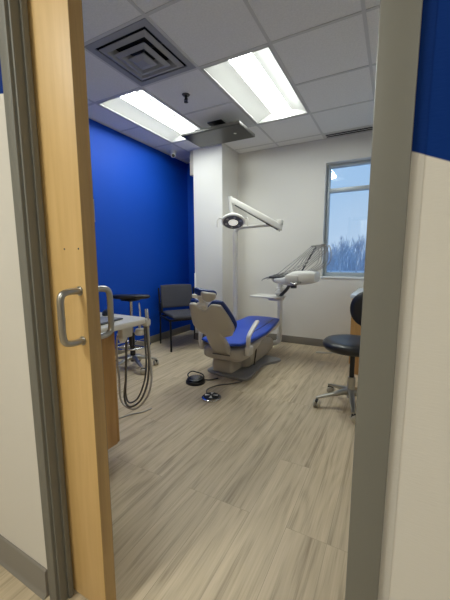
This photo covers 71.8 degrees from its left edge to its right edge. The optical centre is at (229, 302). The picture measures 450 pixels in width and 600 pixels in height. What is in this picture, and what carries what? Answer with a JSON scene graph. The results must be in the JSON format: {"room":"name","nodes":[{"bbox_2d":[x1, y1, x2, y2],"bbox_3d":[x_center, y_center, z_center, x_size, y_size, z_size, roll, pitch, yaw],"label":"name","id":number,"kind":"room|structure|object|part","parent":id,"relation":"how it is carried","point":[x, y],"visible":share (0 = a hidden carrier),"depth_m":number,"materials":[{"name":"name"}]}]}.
{"room":"dental clinic","nodes":[
{"label":"dental clinic","id":0,"kind":"room"},
{"bbox_2d":[89,118,189,346],"bbox_3d":[-1.511,-0.760,3.708,0.120,2.870,3.720,4,9,27],"label":"wall","id":1,"kind":"structure","parent":0,"point":[140,191],"depth_m":4.12,"materials":[{"name":"blue paint"}]},
{"bbox_2d":[115,324,189,355],"bbox_3d":[-1.495,0.624,3.788,0.012,0.105,3.500,4,9,27],"label":"baseboard","id":2,"kind":"structure","parent":1,"relation":"attached to","point":[164,335],"depth_m":4.67,"materials":[{"name":"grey rubber"}]},
{"bbox_2d":[0,330,357,599],"bbox_3d":[0.679,1.041,1.449,6.800,0.080,6.320,4,9,27],"label":"floor","id":3,"kind":"structure","parent":0,"point":[245,494],"depth_m":1.68,"materials":[{"name":"plastic"}]},
{"bbox_2d":[102,332,119,448],"bbox_3d":[-1.284,0.521,1.946,1.200,0.815,0.466,4,9,27],"label":"base cabinet","id":4,"kind":"object","parent":3,"relation":"on","point":[108,344],"visible":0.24,"depth_m":1.79,"materials":[{"name":"brown wood"}]},
{"bbox_3d":[-0.845,0.474,1.917,0.394,0.708,0.020,4,9,27],"label":"door","id":5,"kind":"part","parent":4,"relation":"part of","materials":[{"name":"brown wood"}]},
{"bbox_2d":[100,312,144,332],"bbox_3d":[-1.198,0.087,1.890,1.388,0.030,0.553,4,9,27],"label":"countertop","id":6,"kind":"structure","parent":4,"relation":"on","point":[128,321],"depth_m":1.69,"materials":[{"name":"white"}]},
{"bbox_2d":[102,309,107,315],"bbox_3d":[-0.744,0.055,1.897,0.068,0.031,0.110,-3,9,-24],"label":"computer mouse","id":7,"kind":"object","parent":6,"relation":"on","point":[104,313],"visible":0.5,"depth_m":1.85,"materials":[{"name":"black plastic"}]},
{"bbox_2d":[100,317,122,324],"bbox_3d":[-0.691,0.095,1.680,0.140,0.010,0.180,2,8,16],"label":"mat","id":8,"kind":"object","parent":6,"relation":"on","point":[104,320],"visible":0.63,"depth_m":1.69,"materials":[{"name":"grey plastic"}]},
{"bbox_2d":[116,303,152,409],"bbox_3d":[-0.659,0.359,1.839,0.293,0.706,0.284,4,9,27],"label":"hose","id":9,"kind":"object","parent":6,"relation":"attached to","point":[122,335],"visible":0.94,"depth_m":1.89,"materials":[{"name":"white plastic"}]},
{"bbox_2d":[117,333,126,341],"bbox_3d":[-0.643,0.183,1.861,0.064,0.098,0.063,4,9,27],"label":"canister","id":10,"kind":"object","parent":9,"relation":"on","point":[125,339],"depth_m":1.85,"materials":[{"name":"beige plastic"}]},
{"bbox_2d":[119,408,151,418],"bbox_3d":[-0.775,0.862,2.408,0.349,0.010,0.055,-4,9,-27],"label":"cord","id":11,"kind":"object","parent":3,"relation":"on","point":[149,408],"visible":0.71,"depth_m":2.42,"materials":[{"name":"grey plastic"}]},
{"bbox_2d":[113,294,158,374],"bbox_3d":[-1.079,0.318,3.391,0.542,0.820,0.516,4,9,27],"label":"stool","id":12,"kind":"object","parent":3,"relation":"on","point":[132,356],"visible":0.66,"depth_m":3.36,"materials":[{"name":"silver metal"}]},
{"bbox_3d":[-1.152,0.628,3.335,0.052,0.079,0.238,5,10,34],"label":"leg","id":13,"kind":"part","parent":12,"relation":"part of","materials":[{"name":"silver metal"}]},
{"bbox_3d":[-1.072,-0.069,3.354,0.428,0.043,0.180,0,8,2],"label":"seat","id":14,"kind":"part","parent":12,"relation":"part of","materials":[{"name":"black leather"}]},
{"bbox_3d":[-0.988,0.628,3.339,0.052,0.079,0.238,-6,10,-37],"label":"leg","id":15,"kind":"part","parent":12,"relation":"part of","materials":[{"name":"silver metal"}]},
{"bbox_3d":[-0.941,0.606,3.494,0.238,0.079,0.052,-3,8,-19],"label":"leg","id":16,"kind":"part","parent":12,"relation":"part of","materials":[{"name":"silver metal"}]},
{"bbox_2d":[158,284,194,351],"bbox_3d":[-0.659,0.176,4.351,0.556,0.841,0.574,-4,9,-28],"label":"chair","id":17,"kind":"object","parent":3,"relation":"on","point":[173,295],"visible":0.7,"depth_m":4.44,"materials":[{"name":"grey fabric"}]},
{"bbox_3d":[-0.993,0.186,4.417,0.024,0.803,0.071,-4,9,-28],"label":"leg","id":18,"kind":"part","parent":17,"relation":"part of","materials":[{"name":"black metal"}]},
{"bbox_3d":[-0.765,0.426,4.032,0.022,0.430,0.024,-4,9,-28],"label":"leg","id":19,"kind":"part","parent":17,"relation":"part of","materials":[{"name":"black metal"}]},
{"bbox_3d":[-0.642,0.192,4.323,0.546,0.025,0.465,-4,9,-28],"label":"seat frame","id":20,"kind":"part","parent":17,"relation":"part of","materials":[{"name":"black metal"}]},
{"bbox_3d":[-0.775,-0.106,4.526,0.476,0.330,0.092,-4,9,-28],"label":"backrest","id":21,"kind":"part","parent":17,"relation":"part of","materials":[{"name":"grey fabric"}]},
{"bbox_3d":[-0.639,0.149,4.311,0.476,0.068,0.490,-4,9,-28],"label":"seat","id":22,"kind":"part","parent":17,"relation":"part of","materials":[{"name":"grey fabric"}]},
{"bbox_2d":[186,371,217,385],"bbox_3d":[-0.287,0.743,3.059,0.313,0.070,0.232,1,8,10],"label":"foot pedal","id":23,"kind":"object","parent":3,"relation":"on","point":[193,380],"visible":1,"depth_m":3.01,"materials":[{"name":"black plastic"}]},
{"bbox_2d":[202,381,241,401],"bbox_3d":[-0.092,0.788,2.871,0.212,0.031,0.539,4,9,27],"label":"rheostat pedal","id":24,"kind":"object","parent":3,"relation":"on","point":[211,396],"visible":1,"depth_m":2.69,"materials":[{"name":"silver metal"}]},
{"bbox_3d":[-0.073,0.785,2.947,0.442,0.017,0.100,-7,11,-41],"label":"cord","id":25,"kind":"part","parent":24,"relation":"part of","materials":[{"name":"grey plastic"}]},
{"bbox_2d":[189,287,280,380],"bbox_3d":[0.115,0.251,3.377,0.641,0.957,1.633,4,9,27],"label":"dental chair","id":26,"kind":"object","parent":3,"relation":"on","point":[238,349],"visible":1,"depth_m":3.05,"materials":[{"name":"grey"}]},
{"bbox_3d":[-0.246,0.310,3.321,0.063,0.317,0.248,4,9,27],"label":"armrest","id":27,"kind":"part","parent":26,"relation":"part of","materials":[{"name":"white plastic"}]},
{"bbox_2d":[194,287,216,295],"bbox_3d":[-0.213,-0.074,2.636,0.218,0.113,0.070,4,9,27],"label":"cushion","id":28,"kind":"object","parent":26,"relation":"on","point":[198,291],"depth_m":2.59,"materials":[{"name":"blue leather"}]},
{"bbox_2d":[190,299,236,331],"bbox_3d":[-0.166,0.128,2.812,0.452,0.346,0.237,4,9,27],"label":"backrest cushion","id":29,"kind":"object","parent":26,"relation":"on","point":[218,318],"depth_m":2.73,"materials":[{"name":"blue plastic"}]},
{"bbox_3d":[-0.108,0.372,2.957,0.190,0.282,0.235,4,9,27],"label":"stem","id":30,"kind":"part","parent":26,"relation":"part of","materials":[{"name":"beige plastic"}]},
{"bbox_3d":[0.097,0.445,3.426,0.470,0.190,0.850,4,9,27],"label":"seat frame","id":31,"kind":"part","parent":26,"relation":"part of","materials":[{"name":"beige plastic"}]},
{"bbox_2d":[202,316,279,345],"bbox_3d":[0.176,0.305,3.559,0.524,0.116,1.240,4,9,27],"label":"seat cushion","id":32,"kind":"object","parent":26,"relation":"on","point":[241,337],"depth_m":3.46,"materials":[{"name":"blue leather"}]},
{"bbox_3d":[0.179,0.702,3.518,0.600,0.026,0.844,4,9,27],"label":"plate","id":33,"kind":"part","parent":26,"relation":"part of","materials":[{"name":"grey"}]},
{"bbox_3d":[0.221,0.343,3.077,0.063,0.317,0.248,4,9,27],"label":"armrest","id":34,"kind":"part","parent":26,"relation":"part of","materials":[{"name":"white plastic"}]},
{"bbox_2d":[216,196,282,320],"bbox_3d":[0.237,-0.278,3.699,0.674,1.916,0.426,4,9,27],"label":"light","id":35,"kind":"object","parent":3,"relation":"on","point":[235,221],"visible":0.9,"depth_m":3.59,"materials":[{"name":"white plastic"}]},
{"bbox_3d":[0.351,-0.927,3.735,0.482,0.053,0.040,4,9,24],"label":"swing arm","id":36,"kind":"part","parent":35,"relation":"part of","materials":[{"name":"white plastic"}]},
{"bbox_3d":[0.321,-0.982,3.598,0.533,0.302,0.014,0,8,-2],"label":"tension rod","id":37,"kind":"part","parent":35,"relation":"part of","materials":[{"name":"grey plastic"}]},
{"bbox_3d":[0.309,-1.031,3.605,0.554,0.358,0.316,4,9,27],"label":"spring arm","id":38,"kind":"part","parent":35,"relation":"part of","materials":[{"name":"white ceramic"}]},
{"bbox_2d":[250,244,330,344],"bbox_3d":[0.620,-0.005,3.616,0.637,1.305,1.077,-3,9,-22],"label":"dental delivery unit","id":39,"kind":"object","parent":3,"relation":"on","point":[298,277],"visible":0.99,"depth_m":3.38,"materials":[{"name":"white plastic"}]},
{"bbox_2d":[250,292,285,300],"bbox_3d":[0.456,-0.081,3.705,0.396,0.095,0.335,4,9,27],"label":"tray","id":40,"kind":"object","parent":39,"relation":"on","point":[278,296],"depth_m":3.65,"materials":[{"name":"white plastic"}]},
{"bbox_3d":[0.572,0.137,4.129,0.281,0.883,0.073,-3,9,-24],"label":"post","id":41,"kind":"part","parent":39,"relation":"part of","materials":[{"name":"white metal"}]},
{"bbox_3d":[0.638,-0.152,3.626,0.046,0.183,0.179,-7,10,-39],"label":"flex arm","id":42,"kind":"part","parent":39,"relation":"part of","materials":[{"name":"grey plastic"}]},
{"bbox_2d":[313,292,362,423],"bbox_3d":[0.998,0.383,2.474,0.568,0.941,0.574,4,9,27],"label":"stool","id":43,"kind":"object","parent":3,"relation":"on","point":[342,344],"visible":0.48,"depth_m":2.51,"materials":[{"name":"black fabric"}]},
{"bbox_3d":[0.837,0.739,2.539,0.263,0.079,0.052,0,8,-1],"label":"leg","id":44,"kind":"part","parent":43,"relation":"part of","materials":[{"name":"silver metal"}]},
{"bbox_3d":[0.939,0.718,2.684,0.052,0.079,0.263,-3,8,-19],"label":"leg","id":45,"kind":"part","parent":43,"relation":"part of","materials":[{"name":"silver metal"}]},
{"bbox_3d":[0.989,0.334,2.487,0.476,0.080,0.476,4,9,27],"label":"seat","id":46,"kind":"part","parent":43,"relation":"part of","materials":[{"name":"black leather"}]},
{"bbox_3d":[0.945,0.758,2.399,0.052,0.079,0.263,2,8,17],"label":"leg","id":47,"kind":"part","parent":43,"relation":"part of","materials":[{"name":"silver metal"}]},
{"bbox_3d":[1.137,0.052,2.545,0.304,0.303,0.064,7,11,41],"label":"backrest","id":48,"kind":"part","parent":43,"relation":"part of","materials":[{"name":"black leather"}]},
{"bbox_2d":[349,288,362,374],"bbox_3d":[1.748,0.298,3.465,0.733,0.840,0.910,4,9,27],"label":"base cabinet","id":49,"kind":"object","parent":3,"relation":"on","point":[355,329],"visible":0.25,"depth_m":3.22,"materials":[{"name":"brown wood"}]},
{"bbox_3d":[1.363,0.370,3.436,0.018,0.495,0.435,4,9,27],"label":"door","id":50,"kind":"part","parent":49,"relation":"part of","materials":[{"name":"brown wood"}]},
{"bbox_2d":[350,288,362,297],"bbox_3d":[1.756,-0.099,3.406,0.715,0.037,0.910,4,9,27],"label":"countertop","id":51,"kind":"structure","parent":49,"relation":"on","point":[359,290],"depth_m":3.38,"materials":[{"name":"white laminate"}]},
{"bbox_2d":[193,144,237,332],"bbox_3d":[-0.194,-0.811,4.620,0.463,2.720,0.484,4,9,27],"label":"column","id":52,"kind":"structure","parent":0,"point":[215,167],"depth_m":4.37,"materials":[{"name":"white paint"}]},
{"bbox_2d":[190,151,192,175],"bbox_3d":[-0.511,-1.990,4.444,0.086,0.335,0.100,4,9,27],"label":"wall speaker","id":53,"kind":"object","parent":52,"relation":"attached to","point":[191,152],"visible":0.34,"depth_m":4.41,"materials":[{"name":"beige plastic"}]},
{"bbox_2d":[194,273,196,332],"bbox_3d":[-0.506,0.056,4.631,0.024,1.000,0.024,4,9,27],"label":"trim","id":54,"kind":"structure","parent":52,"relation":"attached to","point":[194,273],"depth_m":4.57,"materials":[{"name":"white plastic"}]},
{"bbox_2d":[195,333,205,339],"bbox_3d":[-0.198,0.485,4.794,0.490,0.105,0.496,4,9,27],"label":"baseboard","id":55,"kind":"structure","parent":52,"relation":"attached to","point":[196,334],"depth_m":4.67,"materials":[{"name":"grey rubber"}]},
{"bbox_2d":[0,0,449,599],"bbox_3d":[0.314,-0.250,0.569,6.600,2.720,0.250,4,9,27],"label":"wall","id":56,"kind":"structure","parent":0,"point":[420,569],"depth_m":0.50,"materials":[{"name":"paint"}]},
{"bbox_2d":[0,534,49,599],"bbox_3d":[-1.648,0.925,1.617,2.250,0.104,0.022,4,9,27],"label":"baseboard","id":57,"kind":"structure","parent":56,"relation":"attached to","point":[32,574],"depth_m":1.16,"materials":[{"name":"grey rubber"}]},
{"bbox_2d":[27,0,115,599],"bbox_3d":[-0.882,-0.039,1.172,1.073,2.124,0.190,4,9,27],"label":"door","id":58,"kind":"structure","parent":56,"relation":"in","point":[55,26],"depth_m":0.93,"materials":[{"name":"brown wood"}]},
{"bbox_3d":[-0.457,0.043,0.891,0.028,0.178,0.073,4,9,27],"label":"handle","id":59,"kind":"part","parent":58,"relation":"part of","materials":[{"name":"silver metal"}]},
{"bbox_3d":[-0.403,0.029,0.994,0.028,0.178,0.073,4,9,27],"label":"handle","id":60,"kind":"part","parent":58,"relation":"part of","materials":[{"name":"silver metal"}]},
{"bbox_2d":[345,0,422,599],"bbox_3d":[0.301,0.006,0.611,0.054,2.200,0.274,4,9,27],"label":"trim","id":61,"kind":"structure","parent":56,"relation":"attached to","point":[399,32],"depth_m":0.48,"materials":[{"name":"grey paint"}]},
{"bbox_2d":[378,0,437,599],"bbox_3d":[0.274,-0.234,0.450,0.018,2.720,0.003,4,9,27],"label":"trim","id":62,"kind":"structure","parent":56,"relation":"attached to","point":[429,10],"depth_m":0.48,"materials":[{"name":"paint"}]},
{"bbox_2d":[82,0,379,162],"bbox_3d":[-0.006,-1.917,2.647,3.376,0.023,3.500,4,9,27],"label":"ceiling","id":63,"kind":"structure","parent":0,"point":[326,49],"depth_m":2.37,"materials":[{"name":"tile"}]},
{"bbox_2d":[84,18,195,86],"bbox_3d":[-0.661,-1.904,2.363,0.582,0.156,0.582,4,9,27],"label":"ceiling vent","id":64,"kind":"object","parent":63,"relation":"in","point":[138,50],"visible":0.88,"depth_m":2.34,"materials":[{"name":"grey metal"}]},
{"bbox_2d":[97,88,200,142],"bbox_3d":[-0.775,-2.057,3.440,0.581,0.077,1.184,4,9,27],"label":"ceiling light","id":65,"kind":"object","parent":63,"relation":"attached to","point":[134,106],"visible":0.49,"depth_m":3.39,"materials":[{"name":"grey"}]},
{"bbox_2d":[121,92,193,132],"bbox_3d":[-0.775,-2.068,3.439,0.200,0.034,1.136,4,9,27],"label":"diffuser","id":66,"kind":"object","parent":65,"relation":"attached to","point":[137,100],"depth_m":3.35,"materials":[{"name":"white plastic"}]},
{"bbox_3d":[-0.509,-2.128,3.942,0.553,0.075,0.004,4,9,27],"label":"plate","id":67,"kind":"part","parent":65,"relation":"part of","materials":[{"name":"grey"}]},
{"bbox_2d":[170,150,176,157],"bbox_3d":[-0.803,-2.112,4.423,0.096,0.089,0.096,4,9,27],"label":"security camera","id":68,"kind":"object","parent":63,"relation":"attached to","point":[173,152],"visible":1,"depth_m":4.39,"materials":[{"name":"white plastic"}]},
{"bbox_2d":[182,93,189,102],"bbox_3d":[-0.410,-1.915,2.909,0.076,0.072,0.076,4,9,27],"label":"sprinkler head","id":69,"kind":"object","parent":63,"relation":"attached to","point":[185,95],"visible":1,"depth_m":2.90},
{"bbox_2d":[181,119,254,147],"bbox_3d":[-0.133,-1.961,3.534,0.740,0.143,0.410,4,9,27],"label":"monitor","id":70,"kind":"object","parent":63,"relation":"hanging from","point":[220,132],"visible":1,"depth_m":3.48,"materials":[{"name":"grey"}]},
{"bbox_2d":[201,46,308,123],"bbox_3d":[0.300,-1.980,2.880,0.582,0.077,1.184,4,9,27],"label":"ceiling light","id":71,"kind":"object","parent":63,"relation":"attached to","point":[242,78],"visible":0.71,"depth_m":2.82,"materials":[{"name":"grey"}]},
{"bbox_2d":[229,53,290,114],"bbox_3d":[0.300,-1.990,2.879,0.200,0.034,1.136,4,9,27],"label":"diffuser","id":72,"kind":"object","parent":71,"relation":"attached to","point":[247,67],"depth_m":2.80,"materials":[{"name":"white plastic"}]},
{"bbox_3d":[0.566,-2.050,3.382,0.554,0.075,0.004,4,9,27],"label":"plate","id":73,"kind":"part","parent":71,"relation":"part of","materials":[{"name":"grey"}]},
{"bbox_2d":[324,126,372,137],"bbox_3d":[1.639,-2.048,3.643,1.012,0.010,0.120,4,9,27],"label":"ceiling vent","id":74,"kind":"object","parent":63,"relation":"in","point":[369,128],"visible":0.6,"depth_m":3.75,"materials":[{"name":"grey metal"}]},
{"bbox_2d":[187,131,372,338],"bbox_3d":[0.869,-0.866,4.472,3.376,2.870,0.260,4,9,27],"label":"wall","id":75,"kind":"structure","parent":0,"point":[288,184],"depth_m":4.32,"materials":[{"name":"white paint"}]},
{"bbox_2d":[266,333,323,346],"bbox_3d":[1.210,0.549,4.331,2.462,0.105,0.012,4,9,27],"label":"baseboard","id":76,"kind":"structure","parent":75,"relation":"attached to","point":[285,338],"depth_m":4.44,"materials":[{"name":"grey rubber"}]},
{"bbox_2d":[321,159,370,278],"bbox_3d":[1.692,-1.048,3.951,0.950,1.477,0.182,4,9,27],"label":"window","id":77,"kind":"structure","parent":75,"relation":"in","point":[338,275],"depth_m":4.10,"materials":[{"name":"silver metal"}]},
{"bbox_3d":[1.676,-0.324,4.020,0.950,0.024,0.112,4,9,27],"label":"sill","id":78,"kind":"part","parent":77,"relation":"part of","materials":[{"name":"white"}]},
{"bbox_3d":[-1.424,-0.391,1.589,2.036,2.720,0.045,4,9,27],"label":"wall","id":79,"kind":"structure","parent":0,"visible":0},
{"bbox_2d":[81,0,112,532],"bbox_3d":[-0.539,-0.071,1.168,0.060,2.200,0.060,4,9,27],"label":"trim","id":80,"kind":"structure","parent":79,"relation":"attached to","point":[81,0],"depth_m":1.17,"materials":[{"name":"grey paint"}]},
{"label":"outside","id":81,"kind":"structure","parent":0,"visible":0},
{"bbox_2d":[327,265,363,272],"bbox_3d":[10.043,-5.558,51.044,150.000,0.100,89.800,4,9,27],"label":"ground","id":82,"kind":"structure","parent":81,"point":[359,271],"depth_m":39.29,"materials":[{"name":"white snow"}]},
{"bbox_2d":[328,250,334,271],"bbox_3d":[11.571,-4.791,35.547,1.154,2.636,1.503,-7,10,-41],"label":"bare tree","id":83,"kind":"object","parent":82,"relation":"on","point":[331,256],"visible":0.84,"depth_m":35.39,"materials":[{"name":"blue plant"}]},
{"bbox_2d":[332,236,349,271],"bbox_3d":[11.436,-4.951,31.941,2.084,3.953,1.631,-7,11,-42],"label":"bare tree","id":84,"kind":"object","parent":82,"relation":"on","point":[341,244],"visible":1,"depth_m":31.92,"materials":[{"name":"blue plant"}]},
{"bbox_2d":[327,237,365,270],"bbox_3d":[12.064,-7.377,46.214,39.005,4.849,6.103,4,9,27],"label":"thicket","id":85,"kind":"object","parent":82,"relation":"on","point":[350,259],"visible":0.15,"depth_m":42.38,"materials":[{"name":"plant"}]},
{"bbox_2d":[351,233,365,271],"bbox_3d":[13.950,-5.244,33.116,2.047,4.215,1.793,-7,10,-40],"label":"bare tree","id":86,"kind":"object","parent":82,"relation":"on","point":[359,246],"visible":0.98,"depth_m":32.96,"materials":[{"name":"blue plant"}]},
{"bbox_3d":[-0.128,-1.347,0.652,1.000,0.570,0.250,4,9,27],"label":"wall header","id":87,"kind":"structure","parent":0,"visible":0},
{"bbox_2d":[0,0,73,599],"bbox_3d":[-0.596,-0.041,0.955,0.058,2.200,0.054,4,9,27],"label":"trim","id":88,"kind":"structure","parent":87,"relation":"attached to","point":[15,48],"depth_m":0.94,"materials":[{"name":"grey paint"}]}
]}

